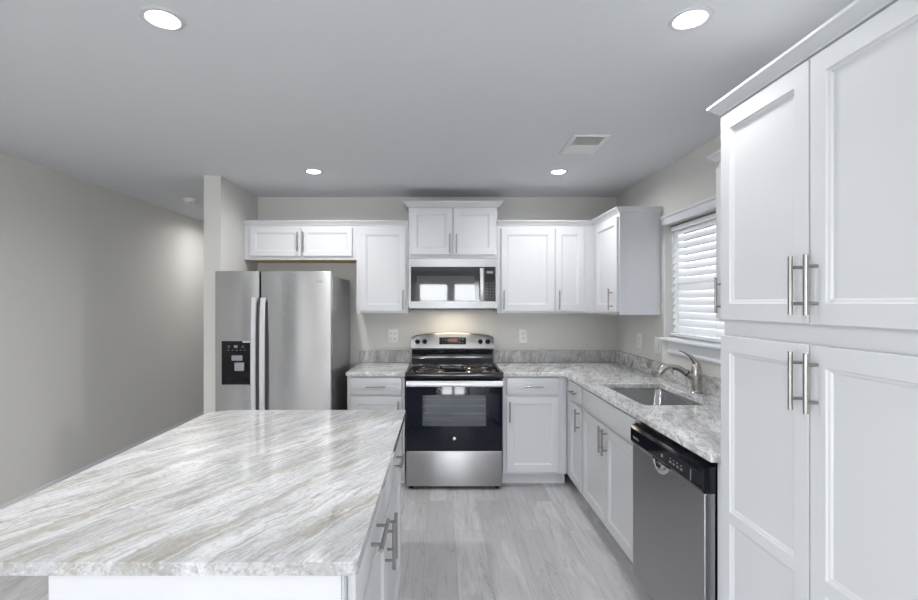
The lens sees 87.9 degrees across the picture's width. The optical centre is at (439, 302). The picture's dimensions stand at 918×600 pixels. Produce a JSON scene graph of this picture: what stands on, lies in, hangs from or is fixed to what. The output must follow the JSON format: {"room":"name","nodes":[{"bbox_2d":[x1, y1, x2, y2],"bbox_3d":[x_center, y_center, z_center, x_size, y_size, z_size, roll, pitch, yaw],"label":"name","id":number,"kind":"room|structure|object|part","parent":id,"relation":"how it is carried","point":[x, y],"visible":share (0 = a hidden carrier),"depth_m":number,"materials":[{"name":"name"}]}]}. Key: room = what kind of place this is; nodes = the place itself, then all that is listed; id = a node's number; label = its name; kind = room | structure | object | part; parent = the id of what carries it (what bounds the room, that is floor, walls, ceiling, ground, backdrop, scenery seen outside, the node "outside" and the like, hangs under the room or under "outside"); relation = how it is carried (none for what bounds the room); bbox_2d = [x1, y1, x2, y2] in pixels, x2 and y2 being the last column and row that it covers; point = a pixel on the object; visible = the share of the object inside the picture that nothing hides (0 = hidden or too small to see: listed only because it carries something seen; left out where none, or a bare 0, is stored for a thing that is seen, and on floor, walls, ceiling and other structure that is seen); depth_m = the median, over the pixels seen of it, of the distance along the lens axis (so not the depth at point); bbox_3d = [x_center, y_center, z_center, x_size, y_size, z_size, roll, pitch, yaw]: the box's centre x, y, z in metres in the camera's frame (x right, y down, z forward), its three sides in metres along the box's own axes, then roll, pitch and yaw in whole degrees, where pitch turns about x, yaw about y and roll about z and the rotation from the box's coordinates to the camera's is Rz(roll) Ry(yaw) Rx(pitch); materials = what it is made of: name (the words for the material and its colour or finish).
{"room":"kitchen","nodes":[
{"label":"kitchen","id":0,"kind":"room"},
{"bbox_2d":[0,152,203,504],"bbox_3d":[-2.910,0.240,0.550,0.120,2.440,14.100,0,0,0],"label":"wall","id":1,"kind":"structure","parent":0,"point":[102,289],"depth_m":3.82,"materials":[{"name":"white paint"}]},
{"bbox_2d":[0,412,203,509],"bbox_3d":[-2.843,1.386,3.575,0.014,0.148,8.050,0,0,0],"label":"baseboard","id":2,"kind":"structure","parent":1,"relation":"attached to","point":[54,482],"depth_m":3.83,"materials":[{"name":"white paint"}]},
{"bbox_2d":[204,176,257,413],"bbox_3d":[-1.751,0.240,5.630,0.132,2.440,3.940,0,0,0],"label":"wall partition","id":3,"kind":"structure","parent":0,"point":[227,204],"depth_m":3.66,"materials":[{"name":"white paint"}]},
{"bbox_2d":[0,474,652,599],"bbox_3d":[-0.610,1.510,0.550,4.720,0.100,14.340,0,0,0],"label":"floor","id":4,"kind":"structure","parent":0,"point":[510,541],"depth_m":2.82,"materials":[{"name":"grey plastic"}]},
{"bbox_2d":[49,433,404,599],"bbox_3d":[-0.498,1.018,1.711,0.694,0.884,1.368,0,0,0],"label":"base cabinet","id":5,"kind":"object","parent":4,"relation":"on","point":[378,577],"visible":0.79,"depth_m":1.03,"materials":[{"name":"white paint"}]},
{"bbox_3d":[-0.529,1.018,1.031,0.632,0.884,0.008,0,0,0],"label":"panel","id":6,"kind":"part","parent":5,"relation":"part of","materials":[{"name":"white paint"}]},
{"bbox_2d":[0,410,405,575],"bbox_3d":[-0.667,0.560,1.716,0.986,0.029,1.427,0,0,0],"label":"countertop","id":7,"kind":"structure","parent":5,"relation":"on","point":[229,492],"depth_m":1.30,"materials":[{"name":"stone"}]},
{"bbox_3d":[-0.198,0.659,1.356,0.020,0.131,0.582,0,0,0],"label":"drawer","id":8,"kind":"part","parent":5,"relation":"part of","materials":[{"name":"white paint"}]},
{"bbox_3d":[-0.198,1.042,1.361,0.020,0.595,0.592,0,0,0],"label":"door","id":9,"kind":"part","parent":5,"relation":"part of","materials":[{"name":"white paint"}]},
{"bbox_3d":[-0.171,0.659,1.356,0.039,0.012,0.180,0,0,0],"label":"handle","id":10,"kind":"part","parent":5,"relation":"part of","materials":[{"name":"silver metal"}]},
{"bbox_3d":[-0.171,0.830,1.627,0.039,0.160,0.012,0,0,0],"label":"handle","id":11,"kind":"part","parent":5,"relation":"part of","materials":[{"name":"silver metal"}]},
{"bbox_3d":[-0.198,1.042,1.976,0.020,0.595,0.609,0,0,0],"label":"door","id":12,"kind":"part","parent":5,"relation":"part of","materials":[{"name":"white paint"}]},
{"bbox_3d":[-0.171,0.830,1.699,0.039,0.160,0.012,0,0,0],"label":"handle","id":13,"kind":"part","parent":5,"relation":"part of","materials":[{"name":"silver metal"}]},
{"bbox_3d":[-0.198,0.659,1.978,0.020,0.131,0.605,0,0,0],"label":"drawer","id":14,"kind":"part","parent":5,"relation":"part of","materials":[{"name":"white paint"}]},
{"bbox_3d":[-0.171,0.659,1.978,0.039,0.012,0.180,0,0,0],"label":"handle","id":15,"kind":"part","parent":5,"relation":"part of","materials":[{"name":"silver metal"}]},
{"bbox_2d":[215,271,348,411],"bbox_3d":[-1.242,0.612,3.884,0.865,1.697,0.799,0,0,0],"label":"refrigerator","id":16,"kind":"object","parent":4,"relation":"on","point":[282,337],"visible":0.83,"depth_m":3.54,"materials":[{"name":"grey metal"}]},
{"bbox_3d":[-1.510,0.584,3.570,0.331,1.642,0.070,0,0,0],"label":"door","id":17,"kind":"part","parent":16,"relation":"part of","materials":[{"name":"silver metal"}]},
{"bbox_3d":[-1.372,0.460,3.514,0.035,1.000,0.059,0,0,0],"label":"handle","id":18,"kind":"part","parent":16,"relation":"part of","materials":[{"name":"silver metal"}]},
{"bbox_3d":[-1.308,0.460,3.514,0.035,1.000,0.059,0,0,0],"label":"handle","id":19,"kind":"part","parent":16,"relation":"part of","materials":[{"name":"silver metal"}]},
{"bbox_3d":[-1.073,0.584,3.568,0.526,1.642,0.074,0,0,0],"label":"door","id":20,"kind":"part","parent":16,"relation":"part of","materials":[{"name":"silver metal"}]},
{"bbox_2d":[347,376,405,482],"bbox_3d":[-0.509,1.018,4.066,0.458,0.884,0.665,0,0,0],"label":"base cabinet","id":21,"kind":"object","parent":4,"relation":"on","point":[363,392],"visible":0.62,"depth_m":3.77,"materials":[{"name":"white paint"}]},
{"bbox_3d":[-0.508,0.659,3.752,0.160,0.012,0.039,0,0,0],"label":"handle","id":22,"kind":"part","parent":21,"relation":"part of","materials":[{"name":"silver metal"}]},
{"bbox_3d":[-0.508,0.659,3.780,0.408,0.131,0.020,0,0,0],"label":"drawer","id":23,"kind":"part","parent":21,"relation":"part of","materials":[{"name":"white paint"}]},
{"bbox_3d":[-0.508,1.042,3.780,0.408,0.595,0.020,0,0,0],"label":"door","id":24,"kind":"part","parent":21,"relation":"part of","materials":[{"name":"white paint"}]},
{"bbox_2d":[346,350,410,375],"bbox_3d":[-0.508,0.505,4.074,0.472,0.139,0.648,0,0,0],"label":"countertop","id":25,"kind":"structure","parent":21,"relation":"on","point":[371,362],"depth_m":4.30,"materials":[{"name":"stone"}]},
{"bbox_2d":[405,332,503,487],"bbox_3d":[0.112,0.862,4.011,0.765,1.196,0.683,0,0,0],"label":"range","id":26,"kind":"object","parent":4,"relation":"on","point":[454,385],"visible":1,"depth_m":3.71,"materials":[{"name":"silver metal"}]},
{"bbox_2d":[416,368,444,371],"bbox_3d":[-0.077,0.549,3.877,0.236,0.022,0.236,0,0,0],"label":"burner","id":27,"kind":"object","parent":26,"relation":"on","point":[421,369],"depth_m":3.88,"materials":[{"name":"black metal"}]},
{"bbox_2d":[420,364,441,367],"bbox_3d":[-0.077,0.549,4.127,0.196,0.022,0.196,0,0,0],"label":"burner","id":28,"kind":"object","parent":26,"relation":"on","point":[421,365],"depth_m":4.13,"materials":[{"name":"black metal"}]},
{"bbox_3d":[0.112,0.340,4.280,0.733,0.151,0.136,0,0,0],"label":"control panel","id":29,"kind":"part","parent":26,"relation":"part of","materials":[{"name":"silver metal"}]},
{"bbox_3d":[0.112,1.297,3.729,0.749,0.266,0.034,0,0,0],"label":"storage drawer","id":30,"kind":"part","parent":26,"relation":"part of","materials":[{"name":"silver metal"}]},
{"bbox_3d":[0.112,0.897,3.729,0.751,0.518,0.038,0,0,0],"label":"oven door","id":31,"kind":"part","parent":26,"relation":"part of","materials":[{"name":"black glass"}]},
{"bbox_3d":[0.112,0.628,3.692,0.745,0.051,0.045,0,0,0],"label":"handle","id":32,"kind":"part","parent":26,"relation":"part of","materials":[{"name":"silver metal"}]},
{"bbox_3d":[0.112,1.160,3.727,0.737,0.008,0.030,0,0,0],"label":"door trim","id":33,"kind":"part","parent":26,"relation":"part of","materials":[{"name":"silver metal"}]},
{"bbox_2d":[405,363,503,378],"bbox_3d":[0.112,0.564,4.017,0.765,0.049,0.640,0,0,0],"label":"cooktop","id":34,"kind":"object","parent":26,"relation":"in","point":[414,370],"depth_m":3.85,"materials":[{"name":"black metal"}]},
{"bbox_2d":[461,364,487,368],"bbox_3d":[0.300,0.549,4.127,0.236,0.022,0.236,0,0,0],"label":"burner","id":35,"kind":"object","parent":26,"relation":"on","point":[463,366],"depth_m":4.13,"materials":[{"name":"black metal"}]},
{"bbox_2d":[465,368,488,371],"bbox_3d":[0.300,0.549,3.877,0.196,0.022,0.196,0,0,0],"label":"burner","id":36,"kind":"object","parent":26,"relation":"on","point":[469,369],"depth_m":3.88,"materials":[{"name":"black metal"}]},
{"bbox_2d":[502,376,566,482],"bbox_3d":[0.755,1.018,4.066,0.510,0.884,0.665,0,0,0],"label":"base cabinet","id":37,"kind":"object","parent":4,"relation":"on","point":[534,408],"visible":0.87,"depth_m":3.78,"materials":[{"name":"white paint"}]},
{"bbox_3d":[0.550,0.860,3.752,0.012,0.160,0.039,0,0,0],"label":"handle","id":38,"kind":"part","parent":37,"relation":"part of","materials":[{"name":"silver metal"}]},
{"bbox_3d":[0.735,0.659,3.780,0.410,0.131,0.020,0,0,0],"label":"drawer","id":39,"kind":"part","parent":37,"relation":"part of","materials":[{"name":"white paint"}]},
{"bbox_3d":[0.735,1.042,3.780,0.410,0.595,0.020,0,0,0],"label":"door","id":40,"kind":"part","parent":37,"relation":"part of","materials":[{"name":"white paint"}]},
{"bbox_3d":[0.735,0.659,3.752,0.160,0.012,0.039,0,0,0],"label":"handle","id":41,"kind":"part","parent":37,"relation":"part of","materials":[{"name":"silver metal"}]},
{"bbox_2d":[567,378,586,500],"bbox_3d":[1.290,1.018,3.561,0.671,0.884,0.455,0,0,0],"label":"base cabinet","id":42,"kind":"object","parent":4,"relation":"on","point":[575,408],"visible":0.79,"depth_m":3.49,"materials":[{"name":"white paint"}]},
{"bbox_3d":[1.002,0.659,3.502,0.020,0.131,0.292,0,0,0],"label":"drawer","id":43,"kind":"part","parent":42,"relation":"part of","materials":[{"name":"white paint"}]},
{"bbox_3d":[1.002,1.042,3.502,0.020,0.595,0.292,0,0,0],"label":"door","id":44,"kind":"part","parent":42,"relation":"part of","materials":[{"name":"white paint"}]},
{"bbox_3d":[0.975,0.838,3.390,0.039,0.160,0.012,0,0,0],"label":"handle","id":45,"kind":"part","parent":42,"relation":"part of","materials":[{"name":"silver metal"}]},
{"bbox_2d":[583,389,641,562],"bbox_3d":[1.290,1.018,2.873,0.671,0.884,0.915,0,0,0],"label":"base cabinet","id":46,"kind":"object","parent":4,"relation":"on","point":[607,443],"visible":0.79,"depth_m":2.80,"materials":[{"name":"white paint"}]},
{"bbox_3d":[1.002,1.042,3.085,0.020,0.595,0.448,0,0,0],"label":"door","id":47,"kind":"part","parent":46,"relation":"part of","materials":[{"name":"white paint"}]},
{"bbox_3d":[0.975,0.828,2.886,0.039,0.160,0.012,0,0,0],"label":"handle","id":48,"kind":"part","parent":46,"relation":"part of","materials":[{"name":"silver metal"}]},
{"bbox_3d":[0.975,0.828,2.826,0.039,0.160,0.012,0,0,0],"label":"handle","id":49,"kind":"part","parent":46,"relation":"part of","materials":[{"name":"silver metal"}]},
{"bbox_2d":[494,350,720,462],"bbox_3d":[1.064,0.505,3.055,1.128,0.139,2.686,0,0,0],"label":"countertop","id":50,"kind":"structure","parent":46,"relation":"on","point":[697,428],"depth_m":3.21,"materials":[{"name":"stone"}]},
{"bbox_2d":[610,388,701,404],"bbox_3d":[1.286,0.678,2.880,0.457,0.204,0.730,0,0,0],"label":"sink","id":51,"kind":"object","parent":50,"relation":"in","point":[645,396],"visible":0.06,"depth_m":3.21,"materials":[{"name":"silver metal"}]},
{"bbox_2d":[657,350,702,393],"bbox_3d":[1.460,0.416,2.896,0.259,0.260,0.068,0,0,6],"label":"faucet","id":52,"kind":"object","parent":50,"relation":"on","point":[695,376],"visible":1,"depth_m":2.88,"materials":[{"name":"grey metal"}]},
{"bbox_3d":[1.488,0.430,2.896,0.157,0.115,0.043,0,0,10],"label":"spout","id":53,"kind":"part","parent":52,"relation":"part of","materials":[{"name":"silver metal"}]},
{"bbox_3d":[1.516,0.337,2.899,0.112,0.101,0.037,0,0,20],"label":"lever","id":54,"kind":"part","parent":52,"relation":"part of","materials":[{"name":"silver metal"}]},
{"bbox_3d":[1.002,1.042,2.639,0.020,0.595,0.427,0,0,0],"label":"door","id":55,"kind":"part","parent":46,"relation":"part of","materials":[{"name":"white paint"}]},
{"bbox_2d":[631,422,717,599],"bbox_3d":[1.258,1.026,2.067,0.620,0.868,0.650,0,0,0],"label":"dishwasher","id":56,"kind":"object","parent":4,"relation":"on","point":[675,489],"visible":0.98,"depth_m":1.97,"materials":[{"name":"silver metal"}]},
{"bbox_3d":[0.958,0.720,2.075,0.019,0.048,0.165,0,0,0],"label":"handle","id":57,"kind":"part","parent":56,"relation":"part of","materials":[{"name":"silver metal"}]},
{"bbox_2d":[718,463,720,599],"bbox_3d":[1.319,1.018,1.719,0.614,0.884,0.032,0,0,0],"label":"filler panel","id":58,"kind":"object","parent":4,"relation":"on","point":[719,464],"visible":0.11,"depth_m":1.72,"materials":[{"name":"white paint"}]},
{"bbox_2d":[707,0,917,599],"bbox_3d":[1.292,0.375,1.270,0.669,2.170,0.941,0,0,0],"label":"pantry cabinet","id":59,"kind":"object","parent":4,"relation":"on","point":[819,145],"visible":1,"depth_m":1.23,"materials":[{"name":"white paint"}]},
{"bbox_3d":[1.005,-0.300,1.487,0.020,0.715,0.404,0,0,0],"label":"door","id":60,"kind":"part","parent":59,"relation":"part of","materials":[{"name":"white paint"}]},
{"bbox_3d":[1.005,0.724,1.487,0.020,1.222,0.404,0,0,0],"label":"door","id":61,"kind":"part","parent":59,"relation":"part of","materials":[{"name":"white paint"}]},
{"bbox_3d":[0.978,0.213,1.310,0.039,0.160,0.012,0,0,0],"label":"handle","id":62,"kind":"part","parent":59,"relation":"part of","materials":[{"name":"silver metal"}]},
{"bbox_3d":[0.978,-0.048,1.310,0.039,0.160,0.012,0,0,0],"label":"handle","id":63,"kind":"part","parent":59,"relation":"part of","materials":[{"name":"silver metal"}]},
{"bbox_3d":[1.301,-0.690,1.270,0.652,0.040,0.941,0,0,0],"label":"crown molding","id":64,"kind":"part","parent":59,"relation":"part of","materials":[{"name":"white paint"}]},
{"bbox_3d":[0.978,0.213,1.255,0.039,0.160,0.012,0,0,0],"label":"handle","id":65,"kind":"part","parent":59,"relation":"part of","materials":[{"name":"silver metal"}]},
{"bbox_3d":[0.978,-0.048,1.255,0.039,0.160,0.012,0,0,0],"label":"handle","id":66,"kind":"part","parent":59,"relation":"part of","materials":[{"name":"silver metal"}]},
{"bbox_3d":[1.005,0.724,1.069,0.020,1.222,0.422,0,0,0],"label":"door","id":67,"kind":"part","parent":59,"relation":"part of","materials":[{"name":"white paint"}]},
{"bbox_3d":[1.005,-0.300,1.069,0.020,0.715,0.422,0,0,0],"label":"door","id":68,"kind":"part","parent":59,"relation":"part of","materials":[{"name":"white paint"}]},
{"bbox_2d":[0,0,854,221],"bbox_3d":[-0.610,-1.040,0.550,4.720,0.120,14.340,0,0,0],"label":"ceiling","id":69,"kind":"structure","parent":0,"point":[384,98],"depth_m":2.19,"materials":[{"name":"white paint"}]},
{"bbox_2d":[138,6,185,30],"bbox_3d":[-0.955,-0.975,1.640,0.142,0.010,0.142,0,0,0],"label":"recessed light","id":70,"kind":"object","parent":69,"relation":"in","point":[158,17],"visible":1,"depth_m":1.63,"materials":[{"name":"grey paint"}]},
{"bbox_2d":[182,198,197,203],"bbox_3d":[-2.360,-0.960,4.490,0.132,0.041,0.132,0,0,0],"label":"smoke detector","id":71,"kind":"object","parent":69,"relation":"attached to","point":[185,200],"visible":1,"depth_m":4.45,"materials":[{"name":"white plastic"}]},
{"bbox_2d":[304,169,322,173],"bbox_3d":[-0.940,-0.975,3.540,0.142,0.010,0.142,0,0,0],"label":"recessed light","id":72,"kind":"object","parent":69,"relation":"in","point":[310,171],"visible":1,"depth_m":3.52,"materials":[{"name":"white plastic"}]},
{"bbox_2d":[549,169,567,174],"bbox_3d":[0.885,-0.975,3.550,0.142,0.010,0.142,0,0,0],"label":"recessed light","id":73,"kind":"object","parent":69,"relation":"in","point":[556,171],"visible":1,"depth_m":3.53,"materials":[{"name":"white plastic"}]},
{"bbox_2d":[559,135,610,153],"bbox_3d":[0.887,-0.974,2.940,0.216,0.013,0.344,0,0,0],"label":"ceiling vent","id":74,"kind":"object","parent":69,"relation":"in","point":[578,144],"visible":1,"depth_m":2.92,"materials":[{"name":"white plastic"}]},
{"bbox_2d":[667,6,713,30],"bbox_3d":[0.862,-0.975,1.640,0.142,0.010,0.142,0,0,0],"label":"recessed light","id":75,"kind":"object","parent":69,"relation":"in","point":[689,18],"visible":1,"depth_m":1.63,"materials":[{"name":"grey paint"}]},
{"bbox_2d":[258,197,615,369],"bbox_3d":[0.033,0.240,4.465,3.435,2.440,0.130,0,0,0],"label":"wall","id":76,"kind":"structure","parent":0,"point":[367,331],"depth_m":4.40,"materials":[{"name":"white paint"}]},
{"bbox_2d":[243,220,356,262],"bbox_3d":[-1.200,-0.537,4.218,0.965,0.338,0.360,0,0,0],"label":"upper cabinet","id":77,"kind":"object","parent":76,"relation":"attached to","point":[265,241],"visible":0.98,"depth_m":4.08,"materials":[{"name":"white paint"}]},
{"bbox_3d":[-1.413,-0.523,4.085,0.435,0.242,0.020,0,0,0],"label":"door","id":78,"kind":"part","parent":77,"relation":"part of","materials":[{"name":"white paint"}]},
{"bbox_3d":[-1.213,-0.523,4.058,0.012,0.165,0.039,0,0,0],"label":"handle","id":79,"kind":"part","parent":77,"relation":"part of","materials":[{"name":"silver metal"}]},
{"bbox_3d":[-1.200,-0.688,4.077,0.965,0.036,0.036,0,0,0],"label":"crown molding","id":80,"kind":"part","parent":77,"relation":"part of","materials":[{"name":"white paint"}]},
{"bbox_3d":[-1.165,-0.523,4.058,0.012,0.165,0.039,0,0,0],"label":"handle","id":81,"kind":"part","parent":77,"relation":"part of","materials":[{"name":"silver metal"}]},
{"bbox_3d":[-1.193,-0.370,4.252,0.880,0.004,0.293,0,0,0],"label":"panel","id":82,"kind":"part","parent":77,"relation":"part of","materials":[{"name":"beige wood"}]},
{"bbox_3d":[-0.968,-0.523,4.085,0.430,0.242,0.020,0,0,0],"label":"door","id":83,"kind":"part","parent":77,"relation":"part of","materials":[{"name":"white paint"}]},
{"bbox_2d":[356,220,410,312],"bbox_3d":[-0.495,-0.309,4.218,0.446,0.794,0.360,0,0,0],"label":"upper cabinet","id":84,"kind":"object","parent":76,"relation":"attached to","point":[382,245],"visible":0.95,"depth_m":4.08,"materials":[{"name":"white paint"}]},
{"bbox_3d":[-0.495,-0.688,4.077,0.446,0.036,0.036,0,0,0],"label":"crown molding","id":85,"kind":"part","parent":84,"relation":"part of","materials":[{"name":"white paint"}]},
{"bbox_3d":[-0.314,-0.027,4.058,0.012,0.165,0.039,0,0,0],"label":"handle","id":86,"kind":"part","parent":84,"relation":"part of","materials":[{"name":"silver metal"}]},
{"bbox_2d":[359,350,410,361],"bbox_3d":[-0.507,0.491,4.388,0.470,0.110,0.020,0,0,0],"label":"backsplash","id":87,"kind":"structure","parent":76,"relation":"attached to","point":[364,355],"depth_m":4.38,"materials":[{"name":"stone"}]},
{"bbox_2d":[388,329,397,342],"bbox_3d":[-0.434,0.305,4.395,0.088,0.124,0.008,0,0,0],"label":"wall outlet","id":88,"kind":"object","parent":76,"relation":"attached to","point":[392,333],"visible":1,"depth_m":4.39,"materials":[{"name":"white plastic"}]},
{"bbox_2d":[403,200,503,257],"bbox_3d":[0.111,-0.629,4.218,0.859,0.486,0.360,0,0,0],"label":"upper cabinet","id":89,"kind":"object","parent":76,"relation":"attached to","point":[437,228],"visible":0.97,"depth_m":4.08,"materials":[{"name":"white paint"}]},
{"bbox_3d":[-0.073,-0.614,4.085,0.358,0.400,0.020,0,0,0],"label":"door","id":90,"kind":"part","parent":89,"relation":"part of","materials":[{"name":"white paint"}]},
{"bbox_2d":[409,258,497,309],"bbox_3d":[0.113,-0.161,4.191,0.757,0.439,0.411,0,0,0],"label":"microwave","id":91,"kind":"object","parent":89,"relation":"attached to","point":[434,283],"visible":1,"depth_m":4.03,"materials":[{"name":"grey metal"}]},
{"bbox_3d":[0.062,-0.160,4.043,0.616,0.293,0.024,0,0,0],"label":"door glass","id":92,"kind":"part","parent":91,"relation":"part of","materials":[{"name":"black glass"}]},
{"bbox_3d":[0.350,-0.161,4.008,0.029,0.268,0.045,0,0,0],"label":"handle","id":93,"kind":"part","parent":91,"relation":"part of","materials":[{"name":"silver metal"}]},
{"bbox_3d":[0.432,-0.170,4.042,0.118,0.414,0.030,0,0,0],"label":"control panel","id":94,"kind":"part","parent":91,"relation":"part of","materials":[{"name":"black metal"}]},
{"bbox_3d":[0.111,-0.847,4.222,0.859,0.049,0.352,0,0,0],"label":"crown molding","id":95,"kind":"part","parent":89,"relation":"part of","materials":[{"name":"white paint"}]},
{"bbox_3d":[0.295,-0.614,4.085,0.358,0.400,0.020,0,0,0],"label":"door","id":96,"kind":"part","parent":89,"relation":"part of","materials":[{"name":"white paint"}]},
{"bbox_2d":[519,329,526,342],"bbox_3d":[0.768,0.305,4.395,0.075,0.124,0.008,0,0,0],"label":"wall outlet","id":97,"kind":"object","parent":76,"relation":"attached to","point":[522,332],"visible":1,"depth_m":4.39,"materials":[{"name":"white plastic"}]},
{"bbox_2d":[493,220,593,312],"bbox_3d":[0.909,-0.309,4.218,0.831,0.794,0.360,0,0,0],"label":"upper cabinet","id":98,"kind":"object","parent":76,"relation":"attached to","point":[545,266],"visible":0.98,"depth_m":4.08,"materials":[{"name":"white paint"}]},
{"bbox_3d":[0.751,-0.286,4.085,0.451,0.708,0.020,0,0,0],"label":"door","id":99,"kind":"part","parent":98,"relation":"part of","materials":[{"name":"white paint"}]},
{"bbox_3d":[0.909,-0.688,4.077,0.831,0.036,0.036,0,0,0],"label":"crown molding","id":100,"kind":"part","parent":98,"relation":"part of","materials":[{"name":"white paint"}]},
{"bbox_3d":[1.018,-0.027,4.058,0.012,0.165,0.039,0,0,0],"label":"handle","id":101,"kind":"part","parent":98,"relation":"part of","materials":[{"name":"silver metal"}]},
{"bbox_3d":[1.113,-0.286,4.085,0.247,0.708,0.020,0,0,0],"label":"door","id":102,"kind":"part","parent":98,"relation":"part of","materials":[{"name":"white paint"}]},
{"bbox_2d":[494,350,614,361],"bbox_3d":[1.064,0.491,4.388,1.128,0.110,0.020,0,0,0],"label":"backsplash","id":103,"kind":"structure","parent":76,"relation":"attached to","point":[499,355],"depth_m":4.38,"materials":[{"name":"stone"}]},
{"bbox_2d":[616,134,720,377],"bbox_3d":[1.700,0.240,-1.050,0.140,2.440,10.900,0,0,0],"label":"wall","id":104,"kind":"structure","parent":0,"point":[691,179],"depth_m":3.46,"materials":[{"name":"white paint"}]},
{"bbox_2d":[591,206,662,314],"bbox_3d":[1.448,-0.309,3.936,0.360,0.794,0.922,0,0,0],"label":"upper cabinet","id":105,"kind":"object","parent":104,"relation":"attached to","point":[627,239],"visible":0.95,"depth_m":3.51,"materials":[{"name":"white paint"}]},
{"bbox_3d":[1.315,-0.286,3.759,0.020,0.708,0.476,0,0,0],"label":"door","id":106,"kind":"part","parent":105,"relation":"part of","materials":[{"name":"white paint"}]},
{"bbox_3d":[1.288,-0.027,3.602,0.039,0.165,0.012,0,0,0],"label":"handle","id":107,"kind":"part","parent":105,"relation":"part of","materials":[{"name":"silver metal"}]},
{"bbox_3d":[1.458,-0.688,3.785,0.339,0.036,0.620,0,0,0],"label":"crown molding","id":108,"kind":"part","parent":105,"relation":"part of","materials":[{"name":"white paint"}]},
{"bbox_2d":[637,333,641,348],"bbox_3d":[1.625,0.310,3.880,0.008,0.124,0.095,0,0,0],"label":"wall outlet","id":109,"kind":"object","parent":104,"relation":"attached to","point":[639,336],"visible":1,"depth_m":3.87,"materials":[{"name":"white plastic"}]},
{"bbox_2d":[655,337,661,353],"bbox_3d":[1.624,0.315,3.550,0.010,0.124,0.105,0,0,0],"label":"light switch","id":110,"kind":"object","parent":104,"relation":"attached to","point":[658,343],"visible":0.94,"depth_m":3.54,"materials":[{"name":"white plastic"}]},
{"bbox_2d":[615,350,720,397],"bbox_3d":[1.618,0.491,3.045,0.020,0.110,2.662,0,0,0],"label":"backsplash","id":111,"kind":"structure","parent":104,"relation":"attached to","point":[711,385],"depth_m":3.41,"materials":[{"name":"stone"}]},
{"bbox_2d":[657,195,720,364],"bbox_3d":[1.667,-0.132,2.884,0.175,0.988,1.167,0,0,0],"label":"window","id":112,"kind":"structure","parent":104,"relation":"in","point":[701,350],"depth_m":3.06,"materials":[{"name":"white paint"}]},
{"bbox_3d":[1.616,-0.593,2.884,0.028,0.066,1.167,0,0,0],"label":"head casing","id":113,"kind":"part","parent":112,"relation":"part of","materials":[{"name":"white paint"}]},
{"bbox_3d":[1.645,0.257,2.880,0.130,0.022,1.160,0,0,0],"label":"sill","id":114,"kind":"part","parent":112,"relation":"part of","materials":[{"name":"white paint"}]},
{"bbox_2d":[671,213,723,341],"bbox_3d":[1.685,-0.157,2.893,0.057,0.782,1.101,0,0,0],"label":"window blind","id":115,"kind":"object","parent":112,"relation":"attached to","point":[685,309],"visible":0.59,"depth_m":3.14,"materials":[{"name":"white plastic"}]},
{"bbox_3d":[1.664,-0.297,3.405,0.014,0.450,0.013,0,0,0],"label":"pull cord","id":116,"kind":"part","parent":115,"relation":"part of","materials":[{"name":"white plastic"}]},
{"bbox_3d":[1.672,-0.142,3.340,0.003,0.740,0.003,0,0,0],"label":"ladder cord","id":117,"kind":"part","parent":115,"relation":"part of","materials":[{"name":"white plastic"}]},
{"bbox_3d":[1.684,0.224,2.893,0.036,0.020,1.097,0,0,0],"label":"rail","id":118,"kind":"part","parent":115,"relation":"part of","materials":[{"name":"white"}]},
{"bbox_3d":[1.735,-0.155,2.893,0.040,0.810,1.125,0,0,0],"label":"frame","id":119,"kind":"part","parent":112,"relation":"part of","materials":[{"name":"white paint"}]},
{"bbox_3d":[1.735,-0.155,2.893,0.004,0.730,1.045,0,0,0],"label":"pane","id":120,"kind":"part","parent":112,"relation":"part of","materials":[{"name":"clear glass"}]},
{"bbox_2d":[707,149,723,321],"bbox_3d":[1.448,-0.309,2.003,0.360,0.794,0.596,0,0,0],"label":"upper cabinet","id":121,"kind":"object","parent":104,"relation":"attached to","point":[716,157],"visible":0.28,"depth_m":2.23,"materials":[{"name":"white paint"}]},
{"bbox_3d":[1.458,-0.688,2.003,0.339,0.036,0.596,0,0,0],"label":"crown molding","id":122,"kind":"part","parent":121,"relation":"part of","materials":[{"name":"white paint"}]},
{"bbox_3d":[1.288,-0.035,2.199,0.039,0.165,0.012,0,0,0],"label":"handle","id":123,"kind":"part","parent":121,"relation":"part of","materials":[{"name":"silver metal"}]},
{"bbox_3d":[1.315,-0.286,1.985,0.020,0.708,0.536,0,0,0],"label":"door","id":124,"kind":"part","parent":121,"relation":"part of","materials":[{"name":"white paint"}]}
]}

